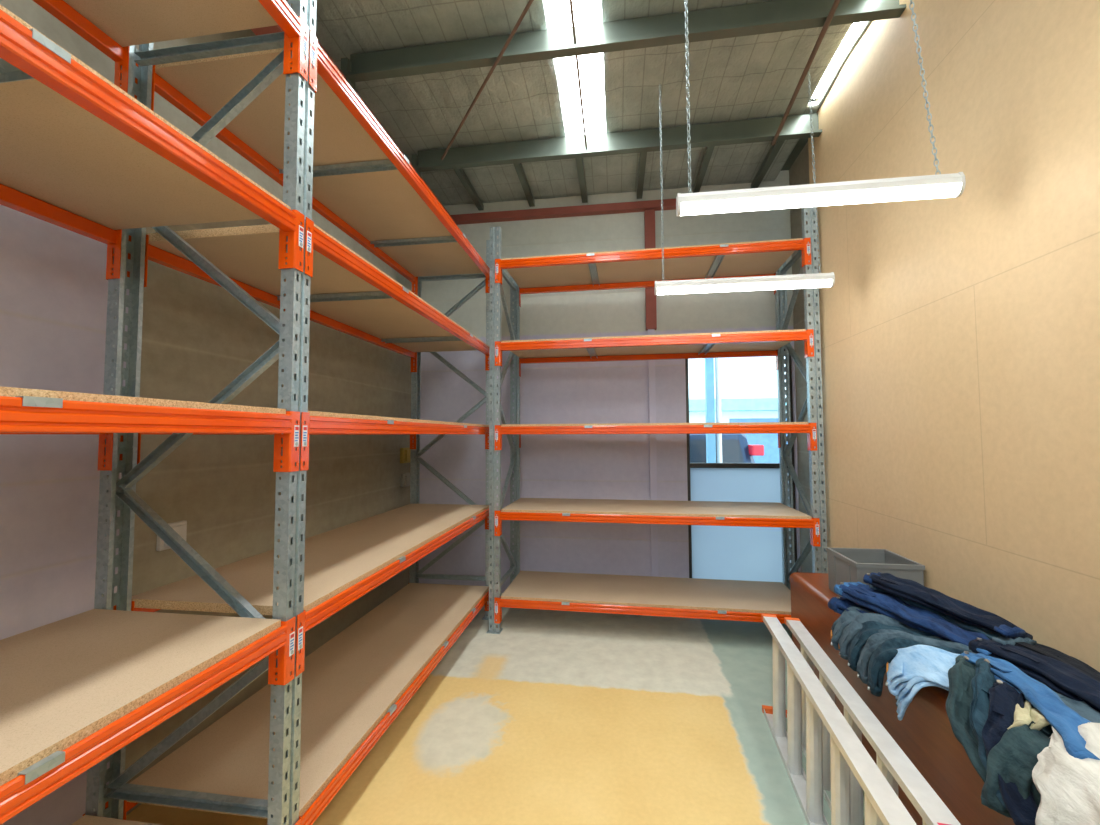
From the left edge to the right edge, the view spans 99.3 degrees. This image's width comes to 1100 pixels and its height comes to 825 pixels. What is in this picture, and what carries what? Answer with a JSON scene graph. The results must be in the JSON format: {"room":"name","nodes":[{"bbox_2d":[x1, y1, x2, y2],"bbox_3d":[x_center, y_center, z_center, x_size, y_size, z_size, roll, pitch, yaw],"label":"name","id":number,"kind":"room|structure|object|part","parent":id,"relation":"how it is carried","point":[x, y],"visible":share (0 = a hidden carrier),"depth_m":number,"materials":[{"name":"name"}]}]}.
{"room":"warehouse","nodes":[
{"label":"warehouse","id":0,"kind":"room"},
{"bbox_2d":[0,0,419,824],"bbox_3d":[-2.201,-0.546,1.227,0.200,4.700,8.900,-1,-3,8],"label":"wall","id":1,"kind":"structure","parent":0,"point":[197,337],"depth_m":2.35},
{"bbox_2d":[156,521,186,550],"bbox_3d":[-1.905,0.622,2.365,0.040,0.125,0.145,-1,-3,8],"label":"wall socket","id":2,"kind":"object","parent":1,"relation":"attached to","point":[180,527],"visible":0.5,"depth_m":2.37,"materials":[{"name":"white plastic"}]},
{"bbox_2d":[400,448,410,462],"bbox_3d":[-1.521,0.455,4.965,0.070,0.160,0.180,-1,-3,8],"label":"junction box","id":3,"kind":"object","parent":1,"relation":"attached to","point":[405,453],"visible":0.8,"depth_m":4.90,"materials":[{"name":"yellow plastic"}]},
{"bbox_2d":[401,473,409,486],"bbox_3d":[-1.524,0.715,4.958,0.060,0.140,0.150,-1,-3,8],"label":"switch box","id":4,"kind":"object","parent":1,"relation":"attached to","point":[405,477],"visible":0.86,"depth_m":4.90,"materials":[{"name":"grey plastic"}]},
{"bbox_2d":[126,593,864,824],"bbox_3d":[-0.048,1.837,0.804,4.530,0.120,8.900,-1,-3,8],"label":"floor","id":5,"kind":"structure","parent":0,"point":[555,717],"depth_m":2.68,"materials":[{"name":"paint"}]},
{"bbox_2d":[0,0,489,824],"bbox_3d":[-1.352,0.004,1.891,0.878,3.658,5.615,-1,-3,8],"label":"rack","id":6,"kind":"object","parent":5,"relation":"on","point":[25,53],"visible":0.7,"depth_m":1.81,"materials":[{"name":"metal"}]},
{"bbox_2d":[71,815,159,824],"bbox_3d":[-1.544,1.469,0.431,0.793,0.035,2.579,-1,-3,8],"label":"shelf board","id":7,"kind":"object","parent":6,"relation":"attached to","point":[86,819],"visible":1,"depth_m":1.73,"materials":[{"name":"beige wood"}]},
{"bbox_2d":[0,609,280,785],"bbox_3d":[-1.547,0.708,0.469,0.793,0.035,2.579,-1,-3,8],"label":"shelf board","id":8,"kind":"object","parent":6,"relation":"attached to","point":[63,681],"visible":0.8,"depth_m":1.35,"materials":[{"name":"beige wood"}]},
{"bbox_2d":[0,386,285,413],"bbox_3d":[-1.550,-0.053,0.506,0.793,0.035,2.579,-1,-3,8],"label":"shelf board","id":9,"kind":"object","parent":6,"relation":"attached to","point":[4,391],"visible":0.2,"depth_m":1.17,"materials":[{"name":"beige wood"}]},
{"bbox_2d":[0,4,290,229],"bbox_3d":[-1.553,-0.814,0.543,0.793,0.035,2.579,-1,-3,8],"label":"shelf board","id":10,"kind":"object","parent":6,"relation":"attached to","point":[54,151],"visible":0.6,"depth_m":1.45,"materials":[{"name":"brown wood"}]},
{"bbox_2d":[63,0,277,46],"bbox_3d":[-1.556,-1.575,0.581,0.793,0.035,2.579,-1,-3,8],"label":"shelf board","id":11,"kind":"object","parent":6,"relation":"attached to","point":[127,22],"visible":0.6,"depth_m":1.77,"materials":[{"name":"brown wood"}]},
{"bbox_2d":[127,583,488,818],"bbox_3d":[-1.155,1.601,3.148,0.793,0.035,2.684,-1,-3,8],"label":"shelf board","id":12,"kind":"object","parent":6,"relation":"attached to","point":[351,681],"visible":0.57,"depth_m":2.47,"materials":[{"name":"beige wood"}]},
{"bbox_2d":[132,504,488,614],"bbox_3d":[-1.158,0.839,3.185,0.793,0.035,2.684,-1,-3,8],"label":"shelf board","id":13,"kind":"object","parent":6,"relation":"attached to","point":[337,559],"visible":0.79,"depth_m":2.45,"materials":[{"name":"beige wood"}]},
{"bbox_2d":[146,224,488,351],"bbox_3d":[-1.164,-0.683,3.260,0.793,0.035,2.684,-1,-3,8],"label":"shelf board","id":14,"kind":"object","parent":6,"relation":"attached to","point":[249,255],"visible":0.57,"depth_m":2.48,"materials":[{"name":"brown wood"}]},
{"bbox_2d":[155,48,482,276],"bbox_3d":[-1.167,-1.444,3.297,0.793,0.035,2.684,-1,-3,8],"label":"shelf board","id":15,"kind":"object","parent":6,"relation":"attached to","point":[379,205],"visible":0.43,"depth_m":2.61,"materials":[{"name":"brown wood"}]},
{"bbox_2d":[308,411,488,426],"bbox_3d":[-1.161,0.078,3.223,0.793,0.035,2.684,-1,-3,8],"label":"shelf board","id":16,"kind":"object","parent":6,"relation":"attached to","point":[312,413],"visible":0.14,"depth_m":2.41,"materials":[{"name":"beige wood"}]},
{"bbox_2d":[486,207,827,633],"bbox_3d":[0.894,0.118,4.400,2.815,3.658,0.878,-1,-3,9],"label":"rack","id":17,"kind":"object","parent":5,"relation":"on","point":[807,247],"visible":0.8,"depth_m":4.12,"materials":[{"name":"metal"}]},
{"bbox_3d":[-0.491,1.932,4.155,0.120,0.022,0.115,-1,-3,9],"label":"plate","id":18,"kind":"part","parent":17,"relation":"part of","materials":[{"name":"metal"}]},
{"bbox_2d":[501,571,790,614],"bbox_3d":[0.900,1.650,4.325,2.579,0.035,0.793,-1,-3,9],"label":"shelf board","id":19,"kind":"object","parent":17,"relation":"attached to","point":[625,590],"visible":0.79,"depth_m":4.25,"materials":[{"name":"beige wood"}]},
{"bbox_2d":[501,238,802,287],"bbox_3d":[0.888,-1.394,4.474,2.579,0.035,0.793,-1,-3,9],"label":"shelf board","id":20,"kind":"object","parent":17,"relation":"attached to","point":[763,263],"visible":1,"depth_m":4.48,"materials":[{"name":"brown wood"}]},
{"bbox_2d":[501,329,805,357],"bbox_3d":[0.891,-0.633,4.436,2.579,0.035,0.793,-1,-3,9],"label":"shelf board","id":21,"kind":"object","parent":17,"relation":"attached to","point":[754,346],"visible":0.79,"depth_m":4.50,"materials":[{"name":"brown wood"}]},
{"bbox_2d":[501,422,808,426],"bbox_3d":[0.894,0.128,4.399,2.579,0.035,0.793,-1,-3,9],"label":"shelf board","id":22,"kind":"object","parent":17,"relation":"attached to","point":[731,423],"visible":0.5,"depth_m":3.99,"materials":[{"name":"beige wood"}]},
{"bbox_2d":[501,498,810,518],"bbox_3d":[0.897,0.889,4.362,2.579,0.035,0.793,-1,-3,9],"label":"shelf board","id":23,"kind":"object","parent":17,"relation":"attached to","point":[529,505],"visible":1,"depth_m":4.22,"materials":[{"name":"beige wood"}]},
{"bbox_2d":[762,614,960,824],"bbox_3d":[1.150,1.516,1.605,0.224,0.605,2.732,-1,-3,12],"label":"ladder","id":24,"kind":"object","parent":5,"relation":"on","point":[838,762],"visible":1,"depth_m":2.00,"materials":[{"name":"wood"}]},
{"bbox_3d":[1.085,1.798,1.616,0.078,0.030,2.700,0,-3,12],"label":"rail","id":25,"kind":"part","parent":24,"relation":"part of","materials":[{"name":"wood"}]},
{"bbox_3d":[1.206,1.798,1.569,0.078,0.030,2.700,0,-3,12],"label":"rail","id":26,"kind":"part","parent":24,"relation":"part of","materials":[{"name":"wood"}]},
{"bbox_2d":[790,572,1014,824],"bbox_3d":[1.737,1.445,1.824,0.466,0.750,2.985,-1,-3,8],"label":"table","id":27,"kind":"object","parent":5,"relation":"on","point":[925,734],"depth_m":1.93,"materials":[{"name":"brown laminate"}]},
{"bbox_2d":[828,597,875,613],"bbox_3d":[1.726,1.031,2.127,0.246,0.094,0.922,0,-3,-11],"label":"jeans","id":28,"kind":"object","parent":27,"relation":"on","point":[838,605],"visible":0.09,"depth_m":2.50,"materials":[{"name":"blue fabric"}]},
{"bbox_2d":[830,607,890,650],"bbox_3d":[1.625,1.096,2.305,0.149,0.266,0.505,1,-3,-31],"label":"jeans","id":29,"kind":"object","parent":28,"relation":"on","point":[846,617],"visible":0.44,"depth_m":2.41,"materials":[{"name":"fabric"}]},
{"bbox_2d":[838,613,942,659],"bbox_3d":[1.611,1.094,2.215,0.143,0.277,0.506,1,-3,-31],"label":"jeans","id":30,"kind":"object","parent":28,"relation":"on","point":[849,632],"visible":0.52,"depth_m":2.30,"materials":[{"name":"fabric"}]},
{"bbox_2d":[848,621,949,671],"bbox_3d":[1.598,1.098,2.124,0.143,0.282,0.502,1,-3,-30],"label":"jeans","id":31,"kind":"object","parent":28,"relation":"on","point":[869,628],"visible":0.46,"depth_m":2.22,"materials":[{"name":"teal fabric"}]},
{"bbox_2d":[834,581,991,654],"bbox_3d":[1.718,0.953,2.196,0.223,0.098,0.754,0,-3,-11],"label":"jeans","id":32,"kind":"object","parent":28,"relation":"on","point":[889,605],"visible":0.82,"depth_m":2.19,"materials":[{"name":"blue fabric"}]},
{"bbox_2d":[869,584,1036,644],"bbox_3d":[1.836,0.927,2.168,0.205,0.094,0.669,0,-3,-7],"label":"jeans","id":33,"kind":"object","parent":32,"relation":"on","point":[991,635],"visible":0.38,"depth_m":1.98,"materials":[{"name":"teal fabric"}]},
{"bbox_2d":[863,572,1032,638],"bbox_3d":[1.783,0.870,2.160,0.147,0.106,0.656,0,-3,-12],"label":"jeans","id":34,"kind":"object","parent":33,"relation":"on","point":[908,589],"visible":1,"depth_m":2.10,"materials":[{"name":"fabric"}]},
{"bbox_2d":[856,629,976,683],"bbox_3d":[1.586,1.095,2.037,0.150,0.300,0.505,1,-3,-31],"label":"jeans","id":35,"kind":"object","parent":28,"relation":"on","point":[874,641],"visible":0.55,"depth_m":2.12,"materials":[{"name":"fabric"}]},
{"bbox_2d":[826,547,924,596],"bbox_3d":[1.915,0.984,2.774,0.350,0.262,0.380,-1,-3,8],"label":"crate","id":36,"kind":"object","parent":27,"relation":"on","point":[844,564],"visible":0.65,"depth_m":2.78,"materials":[{"name":"grey plastic"}]},
{"bbox_2d":[867,637,963,696],"bbox_3d":[1.574,1.098,1.950,0.144,0.306,0.506,1,-3,-29],"label":"jeans","id":37,"kind":"object","parent":27,"relation":"on","point":[885,653],"visible":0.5,"depth_m":2.05,"materials":[{"name":"teal fabric"}]},
{"bbox_2d":[895,677,948,720],"bbox_3d":[1.531,1.113,1.843,0.278,0.218,0.219,-3,-4,40],"label":"jeans","id":38,"kind":"object","parent":27,"relation":"on","point":[906,695],"visible":0.39,"depth_m":1.83,"materials":[{"name":"fabric"}]},
{"bbox_2d":[885,645,959,695],"bbox_3d":[1.523,1.039,1.845,0.208,0.215,0.393,2,-3,-35],"label":"jeans","id":39,"kind":"object","parent":38,"relation":"on","point":[930,663],"visible":0.62,"depth_m":1.87,"materials":[{"name":"fabric"}]},
{"bbox_2d":[945,655,986,782],"bbox_3d":[1.454,1.063,1.592,0.150,0.304,0.447,-2,-3,29],"label":"jeans","id":40,"kind":"object","parent":27,"relation":"on","point":[960,696],"visible":0.5,"depth_m":1.63,"materials":[{"name":"green fabric"}]},
{"bbox_2d":[969,658,1006,809],"bbox_3d":[1.456,1.037,1.523,0.133,0.308,0.446,-2,-3,34],"label":"jeans","id":41,"kind":"object","parent":27,"relation":"on","point":[984,679],"visible":0.42,"depth_m":1.57,"materials":[{"name":"teal fabric"}]},
{"bbox_2d":[982,680,1037,824],"bbox_3d":[1.428,1.040,1.434,0.150,0.278,0.384,-2,-3,33],"label":"jeans","id":42,"kind":"object","parent":27,"relation":"on","point":[1003,698],"visible":0.63,"depth_m":1.46,"materials":[{"name":"fabric"}]},
{"bbox_2d":[981,721,1052,817],"bbox_3d":[1.455,1.054,1.393,0.305,0.253,0.119,0,-3,-12],"label":"jeans","id":43,"kind":"object","parent":27,"relation":"on","point":[1014,758],"visible":0.45,"depth_m":1.38,"materials":[{"name":"green fabric"}]},
{"bbox_2d":[1007,700,1049,730],"bbox_3d":[1.558,0.977,1.537,0.314,0.128,0.135,3,-4,-44],"label":"jeans","id":44,"kind":"object","parent":27,"relation":"on","point":[1026,715],"visible":0.28,"depth_m":1.44,"materials":[{"name":"beige fabric"}]},
{"bbox_2d":[958,651,1099,759],"bbox_3d":[1.557,0.930,1.518,0.150,0.094,0.587,-1,-3,14],"label":"jeans","id":45,"kind":"object","parent":44,"relation":"on","point":[1066,721],"visible":0.82,"depth_m":1.44,"materials":[{"name":"blue fabric"}]},
{"bbox_2d":[1037,680,1099,722],"bbox_3d":[1.651,0.957,1.434,0.182,0.078,0.474,-1,-3,12],"label":"jeans","id":46,"kind":"object","parent":44,"relation":"on","point":[1082,708],"visible":0.18,"depth_m":1.47,"materials":[{"name":"fabric"}]},
{"bbox_2d":[968,638,1099,711],"bbox_3d":[1.731,0.918,1.540,0.176,0.097,0.699,-1,-3,6],"label":"jeans","id":47,"kind":"object","parent":46,"relation":"on","point":[1062,678],"visible":0.94,"depth_m":1.62,"materials":[{"name":"fabric"}]},
{"bbox_2d":[1032,722,1099,824],"bbox_3d":[1.417,1.044,1.210,0.233,0.378,0.445,-3,-4,45],"label":"clothing","id":48,"kind":"object","parent":27,"relation":"on","point":[1068,786],"visible":0.85,"depth_m":1.23,"materials":[{"name":"beige fabric"}]},
{"bbox_3d":[1.849,1.020,2.154,0.330,0.118,0.749,-1,-3,8],"label":"jeans","id":49,"kind":"object","parent":27,"relation":"on","visible":0},
{"bbox_2d":[1014,642,1099,681],"bbox_3d":[1.835,0.931,1.591,0.187,0.094,0.725,-1,-3,8],"label":"jeans","id":50,"kind":"object","parent":49,"relation":"on","point":[1041,649],"visible":0.29,"depth_m":1.71,"materials":[{"name":"black fabric"}]},
{"bbox_2d":[291,0,871,205],"bbox_3d":[-0.164,-2.692,1.038,3.948,0.119,8.506,-1,-3,8],"label":"ceiling","id":51,"kind":"structure","parent":0,"point":[757,76],"depth_m":3.69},
{"bbox_2d":[544,0,605,135],"bbox_3d":[-0.155,-2.738,0.864,0.400,0.016,6.990,-1,-3,8],"label":"skylight","id":52,"kind":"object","parent":51,"relation":"attached to","point":[591,66],"depth_m":3.62,"materials":[{"name":"white"}]},
{"bbox_2d":[655,69,834,294],"bbox_3d":[1.355,-1.651,3.351,1.200,1.584,0.075,-1,-3,8],"label":"pendant light","id":53,"kind":"object","parent":51,"relation":"hanging from","point":[817,280],"visible":0.94,"depth_m":3.29,"materials":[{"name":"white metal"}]},
{"bbox_3d":[0.820,-1.689,3.429,0.014,1.496,0.014,-1,-3,8],"label":"chain","id":54,"kind":"part","parent":53,"relation":"part of","materials":[{"name":"metal"}]},
{"bbox_2d":[657,279,832,294],"bbox_3d":[1.357,-0.882,3.313,1.172,0.040,0.072,-1,-3,8],"label":"diffuser","id":55,"kind":"object","parent":53,"relation":"attached to","point":[766,284],"depth_m":3.29,"materials":[{"name":"white plastic"}]},
{"bbox_3d":[1.854,-1.700,3.282,0.044,1.496,0.014,-1,-3,8],"label":"chain","id":56,"kind":"part","parent":53,"relation":"part of","materials":[{"name":"metal"}]},
{"bbox_2d":[676,0,965,215],"bbox_3d":[1.193,-1.718,2.164,1.200,1.564,0.075,-1,-3,8],"label":"pendant light","id":57,"kind":"object","parent":51,"relation":"hanging from","point":[940,185],"visible":1,"depth_m":2.10,"materials":[{"name":"white metal"}]},
{"bbox_3d":[0.658,-1.757,2.242,0.014,1.475,0.014,-1,-3,8],"label":"chain","id":58,"kind":"part","parent":57,"relation":"part of","materials":[{"name":"metal"}]},
{"bbox_2d":[680,183,961,215],"bbox_3d":[1.196,-0.959,2.127,1.172,0.040,0.072,-1,-3,8],"label":"diffuser","id":59,"kind":"object","parent":57,"relation":"attached to","point":[902,191],"depth_m":2.10,"materials":[{"name":"white plastic"}]},
{"bbox_3d":[1.638,-1.767,2.103,0.153,1.476,0.014,-1,-3,8],"label":"chain","id":60,"kind":"part","parent":57,"relation":"part of","materials":[{"name":"metal"}]},
{"bbox_2d":[811,22,863,98],"bbox_3d":[1.680,-2.762,0.506,0.135,0.016,6.800,-1,-3,8],"label":"window","id":61,"kind":"structure","parent":51,"relation":"attached to","point":[855,28],"depth_m":3.44,"materials":[{"name":"white glass"}]},
{"bbox_2d":[419,170,800,592],"bbox_3d":[0.533,-0.361,5.227,4.080,4.700,0.200,-1,-3,8],"label":"wall","id":62,"kind":"structure","parent":0,"point":[563,466],"depth_m":5.14,"materials":[{"name":"paint"}]},
{"bbox_2d":[251,0,456,224],"bbox_3d":[-1.762,-2.289,1.249,0.160,0.220,8.500,-1,-3,8],"label":"trim","id":63,"kind":"structure","parent":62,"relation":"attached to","point":[270,29],"depth_m":3.04,"materials":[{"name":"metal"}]},
{"bbox_2d":[453,168,483,210],"bbox_3d":[-0.858,-2.390,4.978,0.060,0.060,0.880,-1,-3,8],"label":"trim","id":64,"kind":"structure","parent":62,"relation":"attached to","point":[462,176],"depth_m":4.95,"materials":[{"name":"grey metal"}]},
{"bbox_2d":[514,163,534,206],"bbox_3d":[-0.264,-2.397,4.893,0.060,0.060,0.880,-1,-3,8],"label":"trim","id":65,"kind":"structure","parent":62,"relation":"attached to","point":[519,169],"depth_m":4.86,"materials":[{"name":"grey metal"}]},
{"bbox_2d":[451,198,675,224],"bbox_3d":[0.431,-2.244,5.186,3.930,0.078,0.090,-1,-3,8],"label":"trim","id":66,"kind":"structure","parent":62,"relation":"attached to","point":[668,204],"depth_m":5.20,"materials":[{"name":"red metal"}]},
{"bbox_2d":[576,158,587,202],"bbox_3d":[0.330,-2.403,4.808,0.060,0.060,0.880,-1,-3,8],"label":"trim","id":67,"kind":"structure","parent":62,"relation":"attached to","point":[579,161],"depth_m":4.76,"materials":[{"name":"grey metal"}]},
{"bbox_2d":[637,152,646,198],"bbox_3d":[0.924,-2.410,4.724,0.060,0.060,0.880,-1,-3,8],"label":"trim","id":68,"kind":"structure","parent":62,"relation":"attached to","point":[642,159],"depth_m":4.68,"materials":[{"name":"grey metal"}]},
{"bbox_2d":[644,209,657,576],"bbox_3d":[1.093,-0.110,4.993,0.110,4.170,0.080,-1,-3,8],"label":"trim","id":69,"kind":"structure","parent":62,"relation":"attached to","point":[649,215],"depth_m":4.99,"materials":[{"name":"red metal"}]},
{"bbox_2d":[693,146,714,192],"bbox_3d":[1.518,-2.416,4.639,0.060,0.060,0.880,-1,-3,8],"label":"trim","id":70,"kind":"structure","parent":62,"relation":"attached to","point":[708,151],"depth_m":4.58,"materials":[{"name":"grey metal"}]},
{"bbox_2d":[685,349,797,581],"bbox_3d":[1.997,0.640,4.933,1.080,2.660,0.070,-1,-3,8],"label":"door","id":71,"kind":"structure","parent":62,"relation":"in","point":[715,552],"depth_m":4.91,"materials":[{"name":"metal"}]},
{"bbox_3d":[1.996,1.249,4.902,1.015,1.340,0.006,-1,-3,8],"label":"frosted pane","id":72,"kind":"part","parent":71,"relation":"part of","materials":[{"name":"blue glass"}]},
{"bbox_2d":[751,140,784,187],"bbox_3d":[2.111,-2.423,4.554,0.060,0.060,0.880,-1,-3,8],"label":"trim","id":73,"kind":"structure","parent":62,"relation":"attached to","point":[770,156],"depth_m":4.52,"materials":[{"name":"grey metal"}]},
{"bbox_2d":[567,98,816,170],"bbox_3d":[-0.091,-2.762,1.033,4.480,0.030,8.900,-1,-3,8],"label":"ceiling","id":74,"kind":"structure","parent":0,"point":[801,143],"depth_m":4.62,"materials":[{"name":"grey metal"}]},
{"bbox_2d":[789,142,818,572],"bbox_3d":[2.559,-0.415,4.282,0.200,4.700,1.500,-1,-3,8],"label":"wall","id":75,"kind":"structure","parent":0,"point":[799,171],"depth_m":4.67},
{"bbox_2d":[808,0,1099,671],"bbox_3d":[1.742,-0.616,0.121,0.060,4.700,7.820,-1,-3,8],"label":"wall","id":76,"kind":"structure","parent":0,"point":[960,336],"depth_m":2.21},
{"bbox_2d":[411,113,821,177],"bbox_3d":[0.476,-2.297,4.128,3.540,0.340,0.136,-1,-3,8],"label":"beam","id":77,"kind":"structure","parent":76,"relation":"attached to","point":[795,126],"depth_m":4.09,"materials":[{"name":"grey metal"}]},
{"bbox_2d":[575,56,586,147],"bbox_3d":[0.243,-2.382,3.596,0.018,0.018,1.120,-1,-3,8],"label":"trim","id":78,"kind":"structure","parent":77,"relation":"attached to","point":[576,57],"depth_m":3.54,"materials":[{"name":"metal"}]},
{"bbox_2d":[771,0,840,145],"bbox_3d":[1.726,-2.288,3.182,0.032,0.032,1.512,-1,-3,11],"label":"trim","id":79,"kind":"structure","parent":77,"relation":"attached to","point":[836,2],"depth_m":3.08,"materials":[{"name":"metal"}]},
{"bbox_2d":[341,0,905,90],"bbox_3d":[0.318,-2.351,3.021,3.540,0.340,0.136,-1,-3,8],"label":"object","id":80,"kind":"structure","parent":76,"relation":"attached to","point":[773,16],"depth_m":2.98,"materials":[{"name":"grey metal"}]},
{"bbox_2d":[441,0,533,159],"bbox_3d":[-0.345,-2.287,3.043,0.022,0.022,2.460,1,-3,-29],"label":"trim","id":81,"kind":"structure","parent":80,"relation":"attached to","point":[529,3],"depth_m":3.12,"materials":[{"name":"metal"}]},
{"bbox_2d":[569,0,575,42],"bbox_3d":[0.085,-2.436,2.489,0.018,0.018,1.120,-1,-3,8],"label":"trim","id":82,"kind":"structure","parent":80,"relation":"attached to","point":[570,1],"depth_m":2.88,"materials":[{"name":"metal"}]},
{"label":"outside","id":83,"kind":"structure","parent":0,"visible":0},
{"bbox_3d":[1.316,1.978,3.383,28.000,0.120,44.000,-1,-3,8],"label":"paving","id":84,"kind":"object","parent":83,"visible":0},
{"bbox_2d":[704,358,721,462],"bbox_3d":[2.285,0.368,6.559,0.239,3.400,0.180,-1,-3,8],"label":"post","id":85,"kind":"object","parent":84,"relation":"on","point":[708,362],"visible":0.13,"depth_m":6.54,"materials":[{"name":"blue metal"}]},
{"bbox_2d":[690,434,763,462],"bbox_3d":[2.618,1.214,9.251,1.840,1.970,4.600,-1,-3,8],"label":"car","id":86,"kind":"object","parent":84,"relation":"on","point":[736,448],"visible":0.09,"depth_m":7.23,"materials":[{"name":"blue paint"}]},
{"bbox_2d":[748,445,763,455],"bbox_3d":[3.138,0.573,7.135,0.170,0.160,0.300,-1,-3,8],"label":"tail lamp","id":87,"kind":"object","parent":86,"relation":"attached to","point":[753,450],"depth_m":6.99,"materials":[{"name":"red plastic"}]},
{"bbox_2d":[688,356,787,462],"bbox_3d":[5.367,-0.893,17.860,22.000,7.000,4.500,-1,-3,8],"label":"building","id":88,"kind":"structure","parent":84,"relation":"on","point":[749,393],"depth_m":15.86,"materials":[{"name":"white"}]},
{"bbox_3d":[7.800,1.340,15.619,3.400,2.300,0.030,-1,-3,8],"label":"roller door","id":89,"kind":"part","parent":88,"relation":"part of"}
]}

